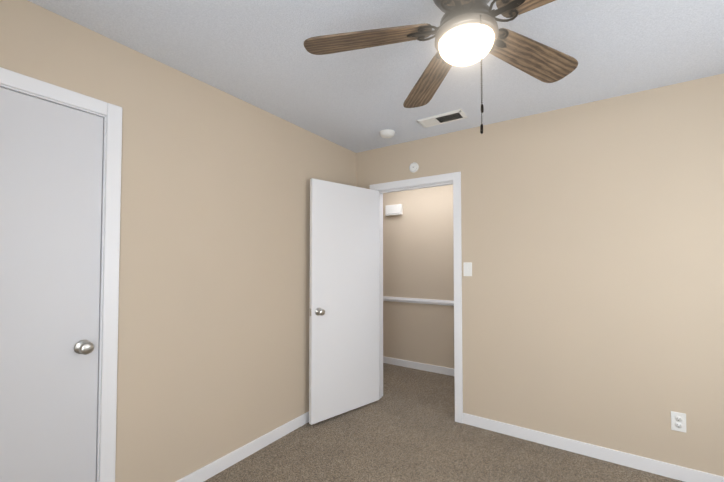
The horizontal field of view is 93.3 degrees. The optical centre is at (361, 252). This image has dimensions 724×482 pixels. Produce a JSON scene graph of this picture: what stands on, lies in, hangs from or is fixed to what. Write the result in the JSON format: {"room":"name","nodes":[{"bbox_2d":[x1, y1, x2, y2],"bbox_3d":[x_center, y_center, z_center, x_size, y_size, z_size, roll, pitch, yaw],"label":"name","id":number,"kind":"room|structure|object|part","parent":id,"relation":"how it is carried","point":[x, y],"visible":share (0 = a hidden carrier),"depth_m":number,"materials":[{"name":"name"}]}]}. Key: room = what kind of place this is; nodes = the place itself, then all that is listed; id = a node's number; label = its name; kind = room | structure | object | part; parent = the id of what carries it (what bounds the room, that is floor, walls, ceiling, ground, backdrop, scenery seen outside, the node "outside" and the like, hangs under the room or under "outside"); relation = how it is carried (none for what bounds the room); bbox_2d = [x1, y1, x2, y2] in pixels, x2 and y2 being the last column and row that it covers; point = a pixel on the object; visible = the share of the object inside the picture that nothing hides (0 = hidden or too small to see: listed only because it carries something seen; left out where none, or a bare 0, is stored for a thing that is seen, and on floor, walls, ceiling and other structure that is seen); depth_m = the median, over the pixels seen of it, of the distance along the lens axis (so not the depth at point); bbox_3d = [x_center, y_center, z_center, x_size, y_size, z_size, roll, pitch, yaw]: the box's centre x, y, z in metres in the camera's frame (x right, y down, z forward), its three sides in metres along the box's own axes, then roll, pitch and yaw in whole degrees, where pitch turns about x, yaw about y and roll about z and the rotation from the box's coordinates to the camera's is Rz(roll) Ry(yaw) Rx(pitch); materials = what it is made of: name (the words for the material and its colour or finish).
{"room":"empty bedroom","nodes":[
{"label":"empty bedroom","id":0,"kind":"room"},
{"bbox_2d":[0,0,355,481],"bbox_3d":[-1.020,0.164,2.132,0.120,2.440,3.270,-1,-2,34],"label":"wall","id":1,"kind":"structure","parent":0,"point":[213,316],"depth_m":2.05,"materials":[{"name":"beige paint"}]},
{"bbox_2d":[0,87,102,481],"bbox_3d":[-1.473,0.335,1.329,0.100,2.019,0.764,-1,-2,34],"label":"closet door","id":2,"kind":"structure","parent":1,"relation":"in","point":[51,154],"depth_m":1.50,"materials":[{"name":"white paint"}]},
{"bbox_2d":[0,67,121,481],"bbox_3d":[-1.523,0.308,1.363,0.140,2.110,0.910,-1,-2,34],"label":"door frame","id":3,"kind":"structure","parent":1,"relation":"attached to","point":[110,114],"depth_m":1.67,"materials":[{"name":"white wood"}]},
{"bbox_2d":[175,411,308,481],"bbox_3d":[-0.637,1.354,2.549,0.015,0.085,2.095,-1,-2,34],"label":"baseboard","id":4,"kind":"structure","parent":1,"relation":"attached to","point":[215,467],"depth_m":2.30,"materials":[{"name":"white wood"}]},
{"bbox_2d":[28,0,723,152],"bbox_3d":[-0.091,-1.102,2.279,5.540,0.100,4.490,-1,-2,34],"label":"ceiling","id":5,"kind":"structure","parent":0,"point":[256,53],"depth_m":1.84,"materials":[{"name":"white paint"}]},
{"bbox_2d":[379,129,394,137],"bbox_3d":[0.216,-1.014,2.932,0.132,0.039,0.132,-1,-2,34],"label":"smoke detector","id":6,"kind":"object","parent":5,"relation":"attached to","point":[387,133],"visible":1,"depth_m":2.89,"materials":[{"name":"white plastic"}]},
{"bbox_2d":[304,0,577,133],"bbox_3d":[0.401,-0.746,1.280,1.226,0.667,1.216,-1,-2,34],"label":"ceiling fan","id":7,"kind":"object","parent":5,"relation":"hanging from","point":[467,32],"visible":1,"depth_m":1.35,"materials":[{"name":"brown wood"}]},
{"bbox_3d":[0.020,-0.860,1.377,0.514,0.008,0.156,-3,9,8],"label":"blade","id":8,"kind":"part","parent":7,"relation":"part of","materials":[{"name":"brown wood"}]},
{"bbox_3d":[0.337,-0.851,1.699,0.156,0.008,0.514,-11,-2,-10],"label":"blade","id":9,"kind":"part","parent":7,"relation":"part of","materials":[{"name":"brown wood"}]},
{"bbox_3d":[0.229,-0.871,0.976,0.156,0.008,0.514,11,6,26],"label":"blade","id":10,"kind":"part","parent":7,"relation":"part of","materials":[{"name":"brown wood"}]},
{"label":"blade","id":11,"kind":"part","parent":7,"relation":"part of","materials":[{"name":"brown wood"}]},
{"bbox_3d":[0.742,-0.856,1.497,0.514,0.008,0.156,4,-14,-27],"label":"blade","id":12,"kind":"part","parent":7,"relation":"part of","materials":[{"name":"brown wood"}]},
{"bbox_2d":[416,109,467,127],"bbox_3d":[0.617,-1.035,2.651,0.360,0.012,0.170,-1,-2,34],"label":"ceiling vent","id":13,"kind":"object","parent":5,"relation":"in","point":[446,117],"visible":1,"depth_m":2.64,"materials":[{"name":"white plastic"}]},
{"bbox_2d":[383,185,453,368],"bbox_3d":[1.126,0.218,4.058,5.540,2.440,0.120,-1,-2,34],"label":"wall","id":14,"kind":"structure","parent":0,"point":[418,256],"depth_m":4.25,"materials":[{"name":"beige paint"}]},
{"bbox_2d":[385,204,401,215],"bbox_3d":[0.414,-0.556,4.454,0.230,0.136,0.050,-1,-2,34],"label":"door chime","id":15,"kind":"object","parent":14,"relation":"attached to","point":[393,210],"visible":1,"depth_m":4.43,"materials":[{"name":"white plastic"}]},
{"bbox_2d":[383,296,453,305],"bbox_3d":[1.086,0.591,3.988,5.300,0.060,0.022,-1,-2,34],"label":"trim","id":16,"kind":"structure","parent":14,"relation":"attached to","point":[422,301],"depth_m":4.21,"materials":[{"name":"white wood"}]},
{"bbox_2d":[383,356,453,375],"bbox_3d":[1.089,1.393,3.970,5.300,0.085,0.012,-1,-2,34],"label":"baseboard","id":17,"kind":"structure","parent":14,"relation":"attached to","point":[399,362],"depth_m":4.22,"materials":[{"name":"white wood"}]},
{"bbox_2d":[204,363,683,481],"bbox_3d":[-0.091,1.437,2.208,5.540,0.100,4.490,-1,-2,34],"label":"floor","id":18,"kind":"structure","parent":0,"point":[406,427],"depth_m":2.38,"materials":[{"name":"carpet"}]},
{"bbox_2d":[356,74,723,476],"bbox_3d":[0.513,0.193,3.144,5.540,2.440,0.120,-1,-2,34],"label":"wall","id":19,"kind":"structure","parent":0,"point":[592,238],"depth_m":2.33,"materials":[{"name":"beige paint"}]},
{"bbox_2d":[409,162,418,172],"bbox_3d":[0.471,-0.779,3.115,0.092,0.092,0.020,-1,-2,34],"label":"round sensor","id":20,"kind":"object","parent":19,"relation":"attached to","point":[413,167],"visible":1,"depth_m":3.11,"materials":[{"name":"white plastic"}]},
{"bbox_2d":[370,172,462,422],"bbox_3d":[0.493,0.369,3.153,0.906,2.088,0.156,-1,-2,34],"label":"door frame","id":21,"kind":"structure","parent":19,"relation":"attached to","point":[454,179],"depth_m":2.88,"materials":[{"name":"white wood"}]},
{"bbox_2d":[309,178,378,424],"bbox_3d":[-0.133,0.393,3.038,0.762,1.997,0.164,1,-2,-41],"label":"entry door","id":22,"kind":"structure","parent":21,"relation":"attached to","point":[344,312],"depth_m":2.98,"materials":[{"name":"white paint"}]},
{"bbox_2d":[463,262,471,275],"bbox_3d":[0.872,0.137,2.824,0.070,0.114,0.016,-1,-2,34],"label":"switch plate","id":23,"kind":"object","parent":19,"relation":"attached to","point":[467,268],"visible":1,"depth_m":2.83,"materials":[{"name":"white plastic"}]},
{"bbox_2d":[463,413,723,481],"bbox_3d":[1.742,1.344,2.208,2.192,0.085,0.015,-1,-2,34],"label":"baseboard","id":24,"kind":"structure","parent":19,"relation":"attached to","point":[649,465],"depth_m":2.30,"materials":[{"name":"white wood"}]},
{"bbox_2d":[671,411,685,432],"bbox_3d":[1.935,1.034,2.090,0.070,0.114,0.008,-1,-2,34],"label":"duplex electrical outlet","id":25,"kind":"object","parent":19,"relation":"attached to","point":[678,421],"visible":1,"depth_m":2.09,"materials":[{"name":"white plastic"}]}
]}

